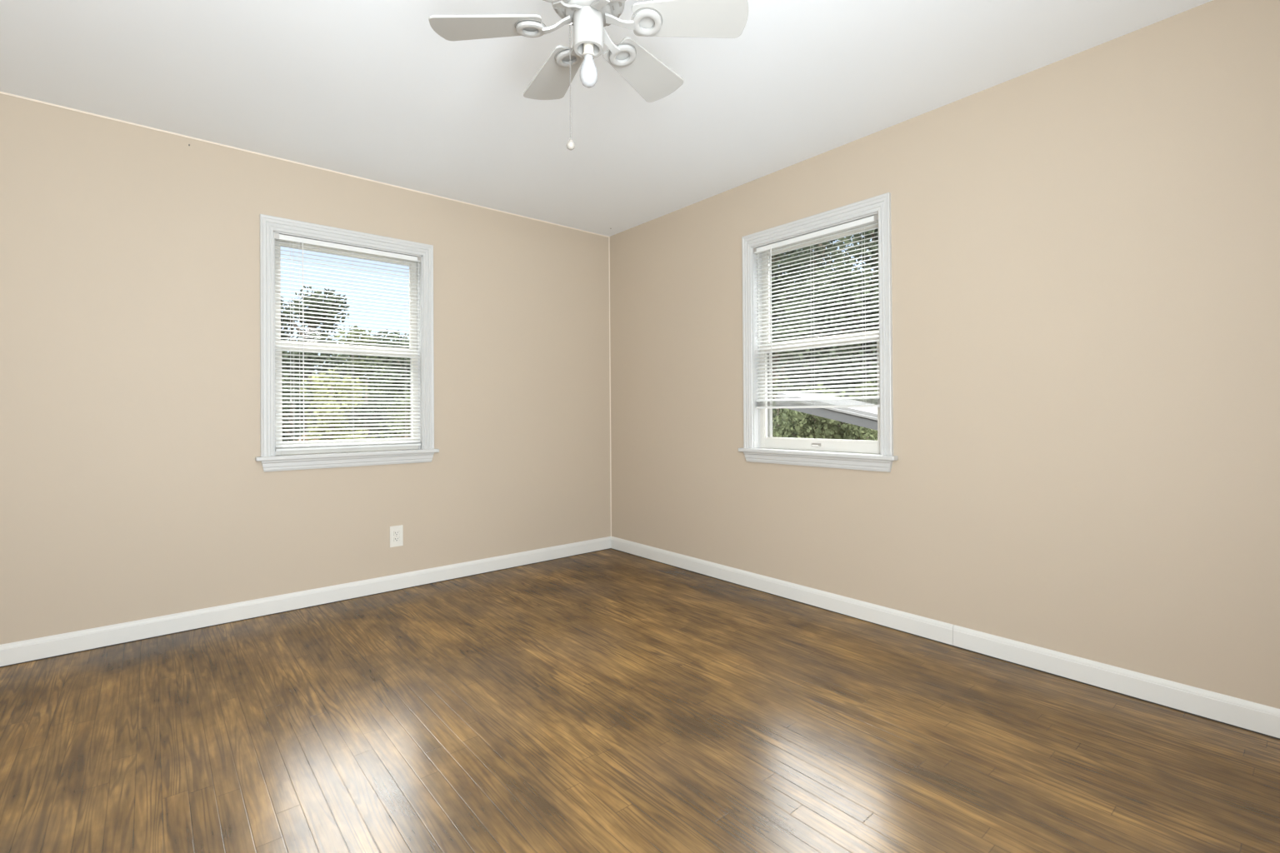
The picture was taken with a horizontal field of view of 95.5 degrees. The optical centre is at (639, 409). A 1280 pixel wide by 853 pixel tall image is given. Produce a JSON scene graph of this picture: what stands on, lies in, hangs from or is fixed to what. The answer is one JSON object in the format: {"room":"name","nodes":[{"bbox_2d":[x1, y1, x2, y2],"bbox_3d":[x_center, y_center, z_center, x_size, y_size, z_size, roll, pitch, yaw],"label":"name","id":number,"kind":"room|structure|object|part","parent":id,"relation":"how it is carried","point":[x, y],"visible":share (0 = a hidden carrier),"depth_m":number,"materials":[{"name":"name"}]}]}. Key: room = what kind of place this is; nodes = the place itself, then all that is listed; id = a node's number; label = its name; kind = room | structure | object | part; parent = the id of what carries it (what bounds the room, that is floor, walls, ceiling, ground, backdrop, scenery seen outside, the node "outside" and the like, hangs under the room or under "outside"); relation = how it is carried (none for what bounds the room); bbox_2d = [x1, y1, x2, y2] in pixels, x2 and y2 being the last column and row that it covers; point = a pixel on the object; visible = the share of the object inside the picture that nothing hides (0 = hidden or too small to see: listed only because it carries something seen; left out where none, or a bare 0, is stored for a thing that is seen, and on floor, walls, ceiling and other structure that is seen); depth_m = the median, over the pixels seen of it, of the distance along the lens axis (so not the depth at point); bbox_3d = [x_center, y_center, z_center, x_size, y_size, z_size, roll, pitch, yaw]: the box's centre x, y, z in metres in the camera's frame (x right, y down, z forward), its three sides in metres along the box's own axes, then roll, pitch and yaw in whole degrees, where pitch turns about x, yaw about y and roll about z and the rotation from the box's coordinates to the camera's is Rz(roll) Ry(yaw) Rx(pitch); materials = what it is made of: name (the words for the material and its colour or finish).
{"room":"empty bedroom","nodes":[
{"label":"empty bedroom","id":0,"kind":"room"},
{"bbox_2d":[0,93,610,644],"bbox_3d":[-1.665,-0.135,3.450,3.920,2.440,0.150,0,0,-40],"label":"wall","id":1,"kind":"structure","parent":0,"point":[133,487],"depth_m":2.94,"materials":[{"name":"beige paint"}]},
{"bbox_2d":[0,91,609,237],"bbox_3d":[-1.624,-1.352,3.398,3.620,0.007,0.004,0,0,-40],"label":"trim","id":2,"kind":"structure","parent":1,"relation":"attached to","point":[2,92],"depth_m":3.07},
{"bbox_2d":[0,536,611,666],"bbox_3d":[-1.604,1.038,3.379,3.620,0.092,0.014,0,0,-40],"label":"baseboard","id":3,"kind":"structure","parent":1,"relation":"attached to","point":[11,653],"depth_m":3.05,"materials":[{"name":"paint"}]},
{"bbox_2d":[255,214,439,471],"bbox_3d":[-1.704,-0.351,3.423,0.964,1.358,0.245,0,0,-40],"label":"window","id":4,"kind":"structure","parent":1,"relation":"in","point":[324,458],"depth_m":3.32,"materials":[{"name":"white paint"}]},
{"bbox_3d":[-1.739,-0.347,3.464,0.782,1.206,0.027,0,0,-40],"label":"storm frame","id":5,"kind":"part","parent":4,"relation":"part of","materials":[{"name":"metal"}]},
{"bbox_3d":[-1.720,-0.644,3.441,0.780,0.612,0.031,0,0,-40],"label":"sash","id":6,"kind":"part","parent":4,"relation":"part of","materials":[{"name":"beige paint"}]},
{"bbox_3d":[-1.694,-0.060,3.410,0.780,0.614,0.032,0,0,-40],"label":"sash","id":7,"kind":"part","parent":4,"relation":"part of","materials":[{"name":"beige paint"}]},
{"bbox_2d":[274,232,421,451],"bbox_3d":[-1.666,-0.364,3.377,0.781,1.173,0.043,0,0,-40],"label":"window blind","id":8,"kind":"object","parent":4,"relation":"attached to","point":[277,236],"visible":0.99,"depth_m":3.35,"materials":[{"name":"plastic"}]},
{"bbox_3d":[-1.899,-0.482,3.161,0.011,0.893,0.011,-1,0,27],"label":"lift cord","id":9,"kind":"part","parent":8,"relation":"part of","materials":[{"name":"white fabric"}]},
{"bbox_3d":[-1.898,-0.353,3.187,0.001,1.136,0.028,0,0,-40],"label":"ladder cord","id":10,"kind":"part","parent":8,"relation":"part of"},
{"bbox_3d":[-1.865,-0.374,3.188,0.011,1.108,0.011,0,0,-18],"label":"lift cord","id":11,"kind":"part","parent":8,"relation":"part of","materials":[{"name":"white fabric"}]},
{"bbox_3d":[-1.665,0.216,3.377,0.771,0.014,0.025,0,0,-40],"label":"rail","id":12,"kind":"part","parent":8,"relation":"part of","materials":[{"name":"plastic"}]},
{"bbox_3d":[-1.669,-0.353,3.381,0.001,1.136,0.028,0,0,-40],"label":"ladder cord","id":13,"kind":"part","parent":8,"relation":"part of","materials":[{"name":"white fabric"}]},
{"bbox_3d":[-1.440,-0.354,3.574,0.001,1.136,0.028,0,0,-40],"label":"ladder cord","id":14,"kind":"part","parent":8,"relation":"part of","materials":[{"name":"white fabric"}]},
{"bbox_2d":[390,525,403,547],"bbox_3d":[-1.467,0.762,3.503,0.075,0.124,0.008,0,0,-40],"label":"wall outlet","id":15,"kind":"object","parent":1,"relation":"attached to","point":[398,536],"visible":1,"depth_m":3.50,"materials":[{"name":"plastic"}]},
{"bbox_2d":[393,530,399,535],"bbox_3d":[-1.466,0.744,3.502,0.034,0.024,0.007,0,0,-40],"label":"receptacle","id":16,"kind":"object","parent":15,"relation":"attached to","point":[396,532],"depth_m":3.50,"materials":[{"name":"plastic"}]},
{"bbox_2d":[393,537,399,541],"bbox_3d":[-1.466,0.780,3.502,0.034,0.024,0.007,0,0,-40],"label":"receptacle","id":17,"kind":"object","parent":15,"relation":"attached to","point":[396,539],"depth_m":3.50,"materials":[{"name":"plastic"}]},
{"bbox_2d":[608,236,611,536],"bbox_3d":[-0.234,-0.184,4.556,0.005,2.348,0.005,0,0,-40],"label":"trim","id":18,"kind":"structure","parent":1,"relation":"attached to","point":[609,237],"depth_m":4.55,"materials":[{"name":"beige paint"}]},
{"bbox_2d":[0,0,1212,236],"bbox_3d":[-0.330,-1.435,1.864,3.920,0.120,4.320,0,0,-40],"label":"ceiling","id":19,"kind":"structure","parent":0,"point":[368,89],"depth_m":2.42,"materials":[{"name":"white paint"}]},
{"bbox_2d":[428,0,748,149],"bbox_3d":[-0.138,-1.035,1.548,0.820,0.686,0.828,0,0,-40],"label":"ceiling fan","id":20,"kind":"object","parent":19,"relation":"hanging from","point":[653,80],"visible":1,"depth_m":1.55,"materials":[{"name":"white metal"}]},
{"bbox_3d":[-0.407,-1.030,1.563,0.304,0.006,0.140,0,11,3],"label":"fan blade","id":21,"kind":"part","parent":20,"relation":"part of","materials":[{"name":"laminate"}]},
{"bbox_3d":[-0.259,-1.029,1.789,0.140,0.006,0.303,-13,5,-26],"label":"fan blade","id":22,"kind":"part","parent":20,"relation":"part of","materials":[{"name":"white wood"}]},
{"bbox_3d":[-0.185,-0.868,1.547,0.003,0.318,0.003,0,0,-40],"label":"pull chain","id":23,"kind":"part","parent":20,"relation":"part of","materials":[{"name":"white metal"}]},
{"bbox_3d":[-0.184,-0.705,1.546,0.023,0.028,0.023,0,0,-40],"label":"pull knob","id":24,"kind":"part","parent":20,"relation":"part of","materials":[{"name":"white plastic"}]},
{"bbox_2d":[582,42,594,54],"bbox_3d":[-0.137,-0.970,1.548,0.031,0.061,0.031,0,0,-40],"label":"socket","id":25,"kind":"object","parent":20,"relation":"attached to","point":[587,47],"depth_m":1.54,"materials":[{"name":"white ceramic"}]},
{"bbox_3d":[-0.137,-0.900,1.547,0.048,0.082,0.048,0,0,-40],"label":"light bulb","id":26,"kind":"part","parent":20,"relation":"part of","materials":[{"name":"white glass"}]},
{"bbox_3d":[0.011,-1.031,1.774,0.140,0.006,0.303,-14,-8,33],"label":"fan blade","id":27,"kind":"part","parent":20,"relation":"part of","materials":[{"name":"white wood"}]},
{"bbox_3d":[0.132,-1.034,1.533,0.304,0.006,0.140,0,-11,3],"label":"fan blade","id":28,"kind":"part","parent":20,"relation":"part of","materials":[{"name":"laminate"}]},
{"bbox_2d":[0,549,1279,852],"bbox_3d":[-0.313,1.090,1.848,3.920,0.050,4.320,0,0,-40],"label":"floor","id":29,"kind":"structure","parent":0,"point":[608,701],"depth_m":1.86,"materials":[{"name":"brown wood"}]},
{"bbox_2d":[775,393,877,430],"bbox_3d":[3.007,1.222,6.136,1.015,2.894,3.060,0,0,-40],"label":"porch roof","id":30,"kind":"structure","parent":0,"point":[867,417],"depth_m":6.39,"materials":[{"name":"white metal"}]},
{"bbox_2d":[610,0,1279,709],"bbox_3d":[1.168,-0.158,3.013,0.150,2.440,4.170,0,0,-40],"label":"wall","id":31,"kind":"structure","parent":0,"point":[1086,244],"depth_m":2.33,"materials":[{"name":"beige paint"}]},
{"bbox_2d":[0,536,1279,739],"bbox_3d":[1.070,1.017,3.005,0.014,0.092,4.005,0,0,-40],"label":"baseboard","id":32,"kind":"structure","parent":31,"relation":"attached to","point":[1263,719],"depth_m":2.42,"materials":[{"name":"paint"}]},
{"bbox_2d":[738,192,898,472],"bbox_3d":[0.991,-0.371,3.227,0.245,1.358,0.964,0,0,-40],"label":"window","id":33,"kind":"structure","parent":31,"relation":"in","point":[759,442],"depth_m":3.17,"materials":[{"name":"white paint"}]},
{"bbox_3d":[1.032,-0.368,3.262,0.027,1.206,0.782,0,0,-40],"label":"storm frame","id":34,"kind":"part","parent":33,"relation":"part of","materials":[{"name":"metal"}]},
{"bbox_2d":[753,213,879,409],"bbox_3d":[0.944,-0.489,3.189,0.043,0.961,0.781,0,0,-40],"label":"window blind","id":35,"kind":"object","parent":33,"relation":"attached to","point":[874,218],"visible":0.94,"depth_m":3.15,"materials":[{"name":"plastic"}]},
{"bbox_3d":[0.702,-0.688,3.451,0.011,0.513,0.011,0,0,-18],"label":"lift cord","id":36,"kind":"part","parent":35,"relation":"part of","materials":[{"name":"white fabric"}]},
{"bbox_3d":[0.754,-0.476,3.422,0.028,0.924,0.001,0,0,-40],"label":"ladder cord","id":37,"kind":"part","parent":35,"relation":"part of","materials":[{"name":"white fabric"}]},
{"bbox_3d":[0.948,-0.479,3.193,0.028,0.924,0.001,0,0,-40],"label":"ladder cord","id":38,"kind":"part","parent":35,"relation":"part of","materials":[{"name":"white fabric"}]},
{"bbox_3d":[0.951,-0.016,3.190,0.025,0.014,0.771,0,0,-40],"label":"rail","id":39,"kind":"part","parent":35,"relation":"part of","materials":[{"name":"plastic"}]},
{"bbox_3d":[1.141,-0.482,2.963,0.028,0.924,0.001,0,0,-40],"label":"ladder cord","id":40,"kind":"part","parent":35,"relation":"part of","materials":[{"name":"white fabric"}]},
{"bbox_3d":[0.982,-0.080,3.217,0.032,0.614,0.780,0,0,-40],"label":"sash","id":41,"kind":"part","parent":33,"relation":"part of","materials":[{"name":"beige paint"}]},
{"bbox_3d":[1.004,-0.665,3.243,0.031,0.612,0.780,0,0,-40],"label":"sash","id":42,"kind":"part","parent":33,"relation":"part of","materials":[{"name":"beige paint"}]},
{"label":"outside","id":43,"kind":"structure","parent":0,"visible":0},
{"bbox_3d":[1.582,2.223,25.681,110.000,1.059,110.000,0,0,-40],"label":"ground","id":44,"kind":"structure","parent":43,"visible":0},
{"bbox_2d":[276,350,314,455],"bbox_3d":[-14.306,-0.063,21.996,3.493,6.125,4.300,0,0,-40],"label":"tree","id":45,"kind":"object","parent":44,"relation":"on","point":[287,376],"visible":0.02,"depth_m":22.01,"materials":[{"name":"green plant"}]},
{"bbox_2d":[277,368,344,455],"bbox_3d":[-7.176,1.018,12.110,2.283,3.730,1.872,0,0,-40],"label":"bush","id":46,"kind":"object","parent":44,"relation":"on","point":[307,369],"visible":0.09,"depth_m":11.88,"materials":[{"name":"green plant"}]},
{"bbox_2d":[293,435,334,454],"bbox_3d":[-4.089,1.562,7.299,0.813,2.534,0.820,0,0,-40],"label":"bush","id":47,"kind":"object","parent":44,"relation":"on","point":[305,435],"visible":0.02,"depth_m":7.10,"materials":[{"name":"green plant"}]},
{"bbox_2d":[280,285,353,433],"bbox_3d":[-9.826,-0.344,16.975,2.643,6.564,2.486,0,0,-24],"label":"tree","id":48,"kind":"object","parent":44,"relation":"on","point":[304,287],"visible":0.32,"depth_m":16.79,"materials":[{"name":"green plant"}]},
{"bbox_2d":[293,369,374,454],"bbox_3d":[-5.530,1.036,10.506,1.344,3.652,1.745,0,0,-40],"label":"bush","id":49,"kind":"object","parent":44,"relation":"on","point":[309,377],"visible":0.27,"depth_m":10.50,"materials":[{"name":"green plant"}]},
{"bbox_2d":[342,433,369,452],"bbox_3d":[-4.187,1.593,8.602,1.186,2.491,1.019,-1,0,26],"label":"bush","id":50,"kind":"object","parent":44,"relation":"on","point":[360,433],"visible":0.02,"depth_m":8.53,"materials":[{"name":"green plant"}]},
{"bbox_2d":[314,325,400,439],"bbox_3d":[-10.310,-0.050,21.042,3.601,6.032,2.748,0,0,-40],"label":"tree","id":51,"kind":"object","parent":44,"relation":"on","point":[353,330],"visible":0.06,"depth_m":20.79,"materials":[{"name":"green plant"}]},
{"bbox_2d":[333,377,396,438],"bbox_3d":[-6.997,1.020,14.719,1.662,3.759,2.010,0,0,-40],"label":"bush","id":52,"kind":"object","parent":44,"relation":"on","point":[366,393],"visible":0.11,"depth_m":14.47,"materials":[{"name":"green plant"}]},
{"bbox_2d":[327,329,409,434],"bbox_3d":[-11.911,-0.326,26.047,4.543,6.670,4.302,0,0,-40],"label":"tree","id":53,"kind":"object","parent":44,"relation":"on","point":[400,344],"visible":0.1,"depth_m":25.68,"materials":[{"name":"green plant"}]},
{"bbox_2d":[358,331,409,437],"bbox_3d":[-7.693,0.167,18.830,2.713,5.531,2.817,0,0,-40],"label":"tree","id":54,"kind":"object","parent":44,"relation":"on","point":[383,332],"visible":0.15,"depth_m":18.46,"materials":[{"name":"green plant"}]},
{"bbox_2d":[369,390,409,451],"bbox_3d":[-4.736,1.171,12.048,2.064,3.390,2.067,0,0,-40],"label":"bush","id":55,"kind":"object","parent":44,"relation":"on","point":[406,397],"visible":0.04,"depth_m":11.65,"materials":[{"name":"green plant"}]},
{"bbox_2d":[772,378,811,437],"bbox_3d":[3.097,0.975,13.425,2.224,3.687,2.209,0,0,-40],"label":"bush","id":56,"kind":"object","parent":44,"relation":"on","point":[779,411],"visible":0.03,"depth_m":13.15,"materials":[{"name":"green plant"}]},
{"bbox_2d":[771,245,863,425],"bbox_3d":[4.449,-2.086,19.502,5.024,9.893,5.271,0,0,-40],"label":"tree","id":57,"kind":"object","parent":44,"relation":"on","point":[806,247],"visible":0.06,"depth_m":18.96,"materials":[{"name":"green plant"}]},
{"bbox_2d":[772,384,869,453],"bbox_3d":[2.631,1.208,8.284,1.601,3.162,1.786,0,0,-40],"label":"bush","id":58,"kind":"object","parent":44,"relation":"on","point":[807,426],"visible":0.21,"depth_m":8.07,"materials":[{"name":"green plant"}]},
{"bbox_2d":[774,235,873,377],"bbox_3d":[8.644,-3.762,27.190,5.814,13.296,6.893,-1,0,17],"label":"tree","id":59,"kind":"object","parent":44,"relation":"on","point":[832,241],"visible":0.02,"depth_m":26.39,"materials":[{"name":"green plant"}]},
{"bbox_2d":[771,228,879,440],"bbox_3d":[5.473,-1.489,14.180,5.291,8.611,5.450,0,0,-40],"label":"tree","id":60,"kind":"object","parent":44,"relation":"on","point":[877,229],"visible":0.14,"depth_m":13.37,"materials":[{"name":"green plant"}]},
{"bbox_2d":[838,380,877,454],"bbox_3d":[4.407,1.122,11.185,2.223,3.347,1.855,0,0,-40],"label":"bush","id":61,"kind":"object","parent":44,"relation":"on","point":[872,433],"visible":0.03,"depth_m":10.90,"materials":[{"name":"green plant"}]},
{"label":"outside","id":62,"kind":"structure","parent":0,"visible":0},
{"bbox_2d":[283,384,393,439],"bbox_3d":[-22.083,0.122,39.782,90.000,5.873,14.715,0,0,-40],"label":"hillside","id":63,"kind":"structure","parent":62,"point":[372,390],"depth_m":41.87,"materials":[{"name":"green plant"}]}
]}

